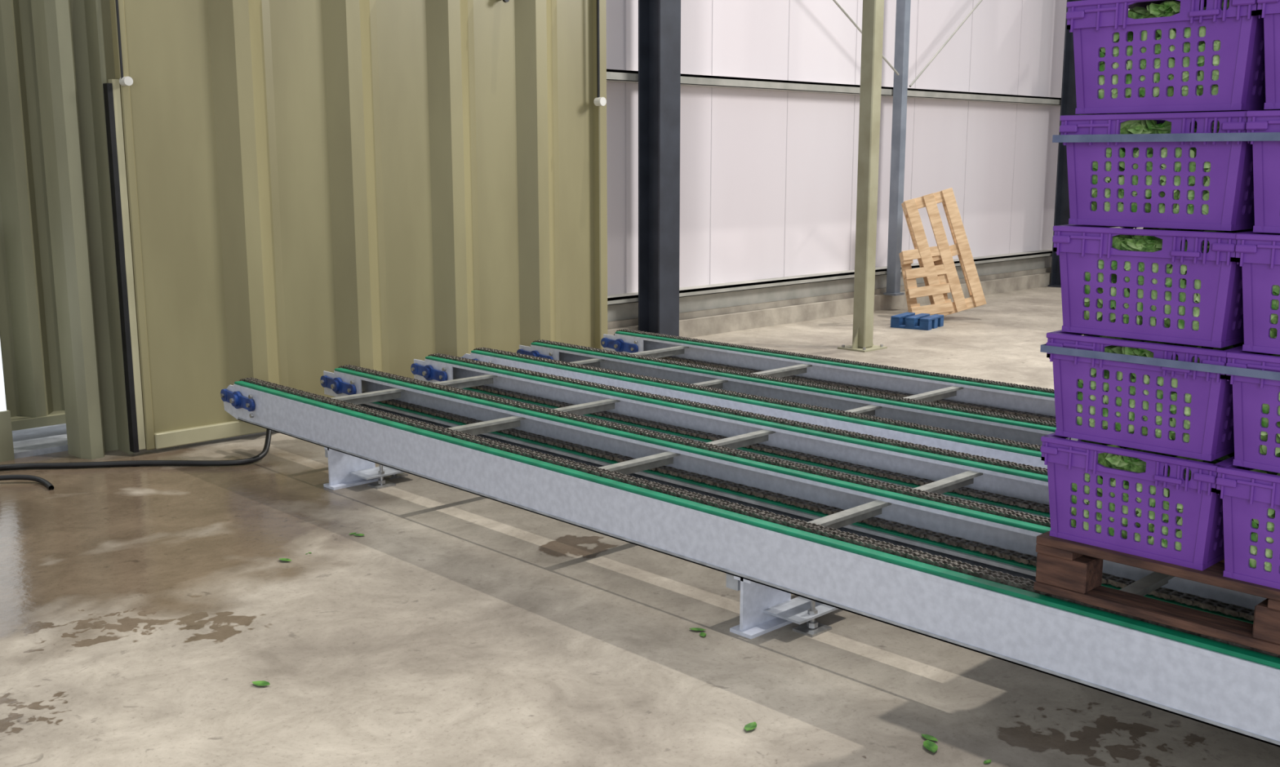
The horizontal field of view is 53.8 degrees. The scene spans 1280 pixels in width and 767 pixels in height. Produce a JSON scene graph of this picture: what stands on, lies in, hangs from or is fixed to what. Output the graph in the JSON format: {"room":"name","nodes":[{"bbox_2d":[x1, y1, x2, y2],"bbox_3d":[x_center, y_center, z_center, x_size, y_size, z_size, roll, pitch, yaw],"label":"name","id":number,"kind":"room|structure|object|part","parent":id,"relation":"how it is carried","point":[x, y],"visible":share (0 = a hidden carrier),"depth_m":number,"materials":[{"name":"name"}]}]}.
{"room":"warehouse","nodes":[
{"label":"warehouse","id":0,"kind":"room"},
{"bbox_2d":[0,286,1279,766],"bbox_3d":[2.369,0.680,4.939,22.000,0.100,15.500,-10,14,-43],"label":"floor","id":1,"kind":"structure","parent":0,"point":[142,608],"depth_m":3.92,"materials":[{"name":"concrete"}]},
{"bbox_2d":[0,429,271,489],"bbox_3d":[-2.549,0.323,6.041,1.612,0.213,0.511,-4,11,-23],"label":"hose","id":2,"kind":"object","parent":1,"relation":"on","point":[268,433],"visible":0.98,"depth_m":6.15,"materials":[{"name":"black plastic"}]},
{"bbox_2d":[252,680,270,686],"bbox_3d":[-1.088,0.863,3.621,0.052,0.005,0.038,-2,11,-13],"label":"fallen leaf","id":3,"kind":"object","parent":1,"relation":"on","point":[262,683],"visible":1,"depth_m":3.63,"materials":[{"name":"green plant"}]},
{"bbox_2d":[279,558,291,561],"bbox_3d":[-1.330,0.662,4.728,0.034,0.005,0.057,-10,14,-43],"label":"fallen leaf","id":4,"kind":"object","parent":1,"relation":"on","point":[281,559],"visible":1,"depth_m":4.74,"materials":[{"name":"green plant"}]},
{"bbox_2d":[0,0,607,459],"bbox_3d":[-2.688,-1.291,7.404,4.810,2.900,2.270,-10,14,-43],"label":"shipping container","id":5,"kind":"object","parent":1,"relation":"on","point":[198,198],"visible":0.8,"depth_m":6.73,"materials":[{"name":"beige metal"}]},
{"bbox_2d":[0,342,14,462],"bbox_3d":[-3.320,-0.170,6.042,0.500,1.180,0.040,-10,14,-43],"label":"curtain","id":6,"kind":"object","parent":5,"relation":"hanging from","point":[6,449],"visible":1,"depth_m":6.25,"materials":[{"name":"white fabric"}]},
{"bbox_3d":[-3.362,-1.138,6.306,2.300,2.810,0.160,-10,14,-43],"label":"recessed panel","id":7,"kind":"part","parent":5,"relation":"part of","materials":[{"name":"green paint"}]},
{"bbox_2d":[349,532,364,536],"bbox_3d":[-1.135,0.606,5.049,0.071,0.005,0.038,9,14,42],"label":"fallen leaf","id":8,"kind":"object","parent":1,"relation":"on","point":[356,535],"visible":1,"depth_m":5.05,"materials":[{"name":"green plant"}]},
{"bbox_2d":[638,0,680,336],"bbox_3d":[0.163,-2.858,9.599,0.320,5.200,0.280,-10,14,-43],"label":"steel column","id":9,"kind":"structure","parent":1,"relation":"on","point":[659,20],"depth_m":9.79,"materials":[{"name":"metal"}]},
{"bbox_2d":[688,627,706,637],"bbox_3d":[0.195,0.792,4.019,0.042,0.005,0.079,-6,12,-31],"label":"fallen leaf","id":10,"kind":"object","parent":1,"relation":"on","point":[702,634],"visible":1,"depth_m":4.04,"materials":[{"name":"green plant"}]},
{"bbox_2d":[220,353,1279,747],"bbox_3d":[1.063,0.551,4.285,1.599,0.388,7.649,-10,14,-43],"label":"conveyor","id":11,"kind":"object","parent":1,"relation":"on","point":[937,544],"visible":0.93,"depth_m":4.38,"materials":[{"name":"metal"}]},
{"bbox_3d":[1.403,0.411,4.595,0.150,0.180,7.630,-10,14,-43],"label":"rail","id":12,"kind":"part","parent":11,"relation":"part of","materials":[{"name":"metal"}]},
{"bbox_3d":[1.426,0.378,4.572,0.054,0.150,7.578,-10,14,-43],"label":"chain","id":13,"kind":"part","parent":11,"relation":"part of","materials":[{"name":"metal"}]},
{"bbox_3d":[0.600,0.521,3.784,0.054,0.150,7.578,-10,14,-43],"label":"chain","id":14,"kind":"part","parent":11,"relation":"part of","materials":[{"name":"metal"}]},
{"bbox_3d":[0.987,0.483,4.198,0.150,0.180,7.630,-10,14,-43],"label":"rail","id":15,"kind":"part","parent":11,"relation":"part of","materials":[{"name":"metal"}]},
{"bbox_3d":[1.009,0.450,4.174,0.054,0.150,7.578,-10,14,-43],"label":"chain","id":16,"kind":"part","parent":11,"relation":"part of","materials":[{"name":"metal"}]},
{"bbox_2d":[1033,531,1279,655],"bbox_3d":[1.902,0.472,3.208,1.200,0.146,1.300,-10,14,-43],"label":"wooden pallet","id":17,"kind":"object","parent":11,"relation":"on","point":[1066,569],"visible":0.34,"depth_m":3.06,"materials":[{"name":"brown wood"}]},
{"bbox_2d":[1040,432,1249,571],"bbox_3d":[1.381,0.254,3.268,0.606,0.262,0.439,-10,14,-43],"label":"plastic crate","id":18,"kind":"object","parent":17,"relation":"on","point":[1161,507],"visible":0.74,"depth_m":3.06,"materials":[{"name":"purple plastic"}]},
{"bbox_2d":[1045,329,1273,461],"bbox_3d":[1.379,-0.007,3.219,0.606,0.262,0.439,-10,14,-43],"label":"plastic crate","id":19,"kind":"object","parent":18,"relation":"on","point":[1174,411],"visible":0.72,"depth_m":3.02,"materials":[{"name":"purple plastic"}]},
{"bbox_2d":[1052,224,1253,348],"bbox_3d":[1.380,-0.268,3.171,0.606,0.262,0.439,-10,14,-43],"label":"plastic crate","id":20,"kind":"object","parent":19,"relation":"on","point":[1183,286],"visible":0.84,"depth_m":2.97,"materials":[{"name":"purple plastic"}]},
{"bbox_2d":[1059,111,1254,231],"bbox_3d":[1.383,-0.530,3.128,0.606,0.262,0.439,-10,14,-43],"label":"plastic crate","id":21,"kind":"object","parent":20,"relation":"on","point":[1205,185],"visible":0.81,"depth_m":2.92,"materials":[{"name":"purple plastic"}]},
{"bbox_2d":[1052,132,1279,142],"bbox_3d":[1.907,-0.584,3.006,1.232,0.018,1.338,-10,14,-43],"label":"band","id":22,"kind":"object","parent":21,"relation":"attached to","point":[1244,136],"visible":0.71,"depth_m":2.85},
{"bbox_2d":[1066,0,1271,115],"bbox_3d":[1.383,-0.791,3.080,0.606,0.262,0.439,-10,14,-43],"label":"plastic crate","id":23,"kind":"object","parent":21,"relation":"on","point":[1184,55],"visible":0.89,"depth_m":2.88,"materials":[{"name":"purple plastic"}]},
{"bbox_2d":[1128,0,1206,8],"bbox_3d":[1.380,-1.052,3.029,0.606,0.262,0.439,-10,14,-43],"label":"plastic crate","id":24,"kind":"object","parent":23,"relation":"on","point":[1144,4],"visible":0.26,"depth_m":3.08,"materials":[{"name":"purple plastic"}]},
{"bbox_2d":[1040,334,1279,380],"bbox_3d":[1.907,-0.079,3.097,1.232,0.018,1.338,-10,14,-43],"label":"band","id":25,"kind":"object","parent":19,"relation":"attached to","point":[1252,373],"visible":0.42,"depth_m":2.93,"materials":[{"name":"grey plastic"}]},
{"bbox_2d":[1215,461,1279,589],"bbox_3d":[1.683,0.311,2.954,0.606,0.262,0.439,-10,14,-43],"label":"plastic crate","id":26,"kind":"object","parent":17,"relation":"on","point":[1251,498],"visible":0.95,"depth_m":2.86,"materials":[{"name":"purple plastic"}]},
{"bbox_2d":[1226,348,1279,473],"bbox_3d":[1.684,0.050,2.909,0.606,0.262,0.439,-10,14,-43],"label":"plastic crate","id":27,"kind":"object","parent":26,"relation":"on","point":[1255,401],"visible":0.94,"depth_m":2.83,"materials":[{"name":"purple plastic"}]},
{"bbox_2d":[1235,231,1279,355],"bbox_3d":[1.682,-0.211,2.859,0.606,0.262,0.439,-10,14,-43],"label":"plastic crate","id":28,"kind":"object","parent":27,"relation":"on","point":[1258,254],"visible":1,"depth_m":2.78,"materials":[{"name":"purple plastic"}]},
{"bbox_2d":[1245,110,1279,233],"bbox_3d":[1.682,-0.472,2.810,0.606,0.262,0.439,-10,14,-43],"label":"plastic crate","id":29,"kind":"object","parent":28,"relation":"on","point":[1266,154],"visible":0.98,"depth_m":2.74,"materials":[{"name":"purple plastic"}]},
{"bbox_2d":[1256,0,1279,110],"bbox_3d":[1.685,-0.734,2.766,0.606,0.262,0.439,-10,14,-43],"label":"plastic crate","id":30,"kind":"object","parent":29,"relation":"on","point":[1269,10],"visible":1,"depth_m":2.71,"materials":[{"name":"purple plastic"}]},
{"bbox_2d":[743,722,756,731],"bbox_3d":[0.294,0.912,3.349,0.032,0.005,0.060,3,11,18],"label":"fallen leaf","id":31,"kind":"object","parent":1,"relation":"on","point":[750,726],"visible":1,"depth_m":3.35,"materials":[{"name":"green plant"}]},
{"bbox_2d":[462,328,1078,469],"bbox_3d":[2.118,0.368,5.292,1.599,0.388,7.649,-10,14,-43],"label":"conveyor","id":32,"kind":"object","parent":1,"relation":"on","point":[1003,421],"visible":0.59,"depth_m":6.39,"materials":[{"name":"metal"}]},
{"bbox_3d":[1.655,0.339,4.791,0.054,0.150,7.578,-10,14,-43],"label":"chain","id":33,"kind":"part","parent":32,"relation":"part of","materials":[{"name":"metal"}]},
{"bbox_3d":[1.978,0.283,5.099,0.054,0.150,7.578,-10,14,-43],"label":"chain","id":34,"kind":"part","parent":32,"relation":"part of","materials":[{"name":"metal"}]},
{"bbox_3d":[1.956,0.316,5.123,0.150,0.180,7.630,-10,14,-43],"label":"rail","id":35,"kind":"part","parent":32,"relation":"part of","materials":[{"name":"metal"}]},
{"bbox_3d":[2.458,0.229,5.603,0.150,0.180,7.630,-10,14,-43],"label":"rail","id":36,"kind":"part","parent":32,"relation":"part of","materials":[{"name":"metal"}]},
{"bbox_3d":[2.480,0.196,5.579,0.054,0.150,7.578,-10,14,-43],"label":"chain","id":37,"kind":"part","parent":32,"relation":"part of","materials":[{"name":"metal"}]},
{"bbox_2d":[837,0,887,352],"bbox_3d":[1.752,-2.834,9.471,0.300,5.200,0.260,-10,14,-43],"label":"support post","id":38,"kind":"object","parent":1,"relation":"on","point":[873,13],"visible":1,"depth_m":9.65,"materials":[{"name":"beige metal"}]},
{"bbox_2d":[890,312,943,330],"bbox_3d":[2.460,-0.554,11.188,0.350,0.100,0.360,7,12,34],"label":"pallet","id":39,"kind":"object","parent":1,"relation":"on","point":[924,322],"visible":1,"depth_m":11.10,"materials":[{"name":"paint"}]},
{"bbox_2d":[898,245,953,315],"bbox_3d":[2.650,-0.939,11.680,0.466,0.682,0.285,0,10,-2],"label":"wooden pallet","id":40,"kind":"object","parent":1,"relation":"on","point":[913,291],"visible":0.83,"depth_m":11.62,"materials":[{"name":"brown wood"}]},
{"bbox_2d":[921,734,937,752],"bbox_3d":[0.750,0.929,3.251,0.041,0.007,0.106,1,10,8],"label":"fallen leaf","id":41,"kind":"object","parent":1,"relation":"on","point":[932,747],"visible":1,"depth_m":3.25,"materials":[{"name":"green plant"}]},
{"bbox_2d":[901,187,986,316],"bbox_3d":[2.814,-1.206,11.691,0.745,1.204,0.384,-1,10,-3],"label":"wooden pallet","id":42,"kind":"object","parent":1,"relation":"on","point":[961,247],"visible":0.9,"depth_m":11.63,"materials":[{"name":"brown wood"}]},
{"bbox_2d":[983,760,991,764],"bbox_3d":[0.871,0.949,3.162,0.030,0.002,0.016,-9,14,-40],"label":"fallen leaf","id":43,"kind":"object","parent":1,"relation":"on","point":[988,762],"visible":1,"depth_m":3.16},
{"bbox_2d":[1048,0,1089,287],"bbox_3d":[4.949,-3.686,14.170,0.340,5.200,0.280,-10,14,-43],"label":"steel column","id":44,"kind":"structure","parent":1,"relation":"on","point":[1068,101],"depth_m":14.41,"materials":[{"name":"metal"}]},
{"bbox_2d":[605,0,1066,295],"bbox_3d":[1.923,-3.402,11.816,10.600,4.920,0.123,-10,14,-43],"label":"wall","id":45,"kind":"structure","parent":0,"point":[768,179],"depth_m":11.72,"materials":[{"name":"white metal"}]},
{"bbox_2d":[607,266,1051,337],"bbox_3d":[1.917,-0.779,12.152,10.200,0.200,0.310,-10,14,-43],"label":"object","id":46,"kind":"structure","parent":45,"relation":"attached to","point":[746,317],"depth_m":11.54,"materials":[{"name":"concrete"}]},
{"bbox_2d":[883,0,911,296],"bbox_3d":[2.493,-3.357,11.935,0.150,5.050,0.140,-10,14,-43],"label":"wall post","id":47,"kind":"object","parent":46,"relation":"on","point":[900,86],"visible":1,"depth_m":12.11,"materials":[{"name":"grey metal"}]},
{"bbox_2d":[832,0,982,87],"bbox_3d":[2.482,-3.891,11.799,6.110,2.165,0.020,-10,14,-43],"label":"cross bracing","id":48,"kind":"object","parent":47,"relation":"attached to","point":[834,1],"visible":0.84,"depth_m":12.18,"materials":[{"name":"grey metal"}]},
{"bbox_3d":[1.370,-3.600,10.754,3.010,1.766,0.020,-10,14,-43],"label":"rod","id":49,"kind":"part","parent":48,"relation":"part of","materials":[{"name":"grey metal"}]},
{"bbox_3d":[3.630,-4.090,12.895,2.911,2.165,0.020,-10,14,-43],"label":"rod","id":50,"kind":"part","parent":48,"relation":"part of","materials":[{"name":"grey metal"}]},
{"bbox_2d":[607,248,1052,305],"bbox_3d":[1.955,-1.041,12.064,10.200,0.055,0.180,-10,14,-43],"label":"trim","id":51,"kind":"structure","parent":45,"relation":"attached to","point":[625,298],"depth_m":11.40,"materials":[{"name":"grey metal"}]},
{"bbox_2d":[607,256,1052,321],"bbox_3d":[1.920,-0.949,12.118,10.200,0.145,0.080,-10,14,-43],"label":"trim","id":52,"kind":"structure","parent":45,"relation":"attached to","point":[689,304],"depth_m":11.50,"materials":[{"name":"grey metal"}]},
{"bbox_2d":[606,68,1061,106],"bbox_3d":[1.955,-2.740,11.756,10.200,0.080,0.180,-10,14,-43],"label":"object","id":53,"kind":"structure","parent":45,"relation":"attached to","point":[612,75],"depth_m":11.35,"materials":[{"name":"grey metal"}]},
{"bbox_2d":[1113,8,1163,229],"bbox_3d":[10.326,-3.041,10.612,0.120,5.200,13.380,-10,14,-43],"label":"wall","id":54,"kind":"structure","parent":0,"point":[1140,228],"depth_m":15.23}
]}

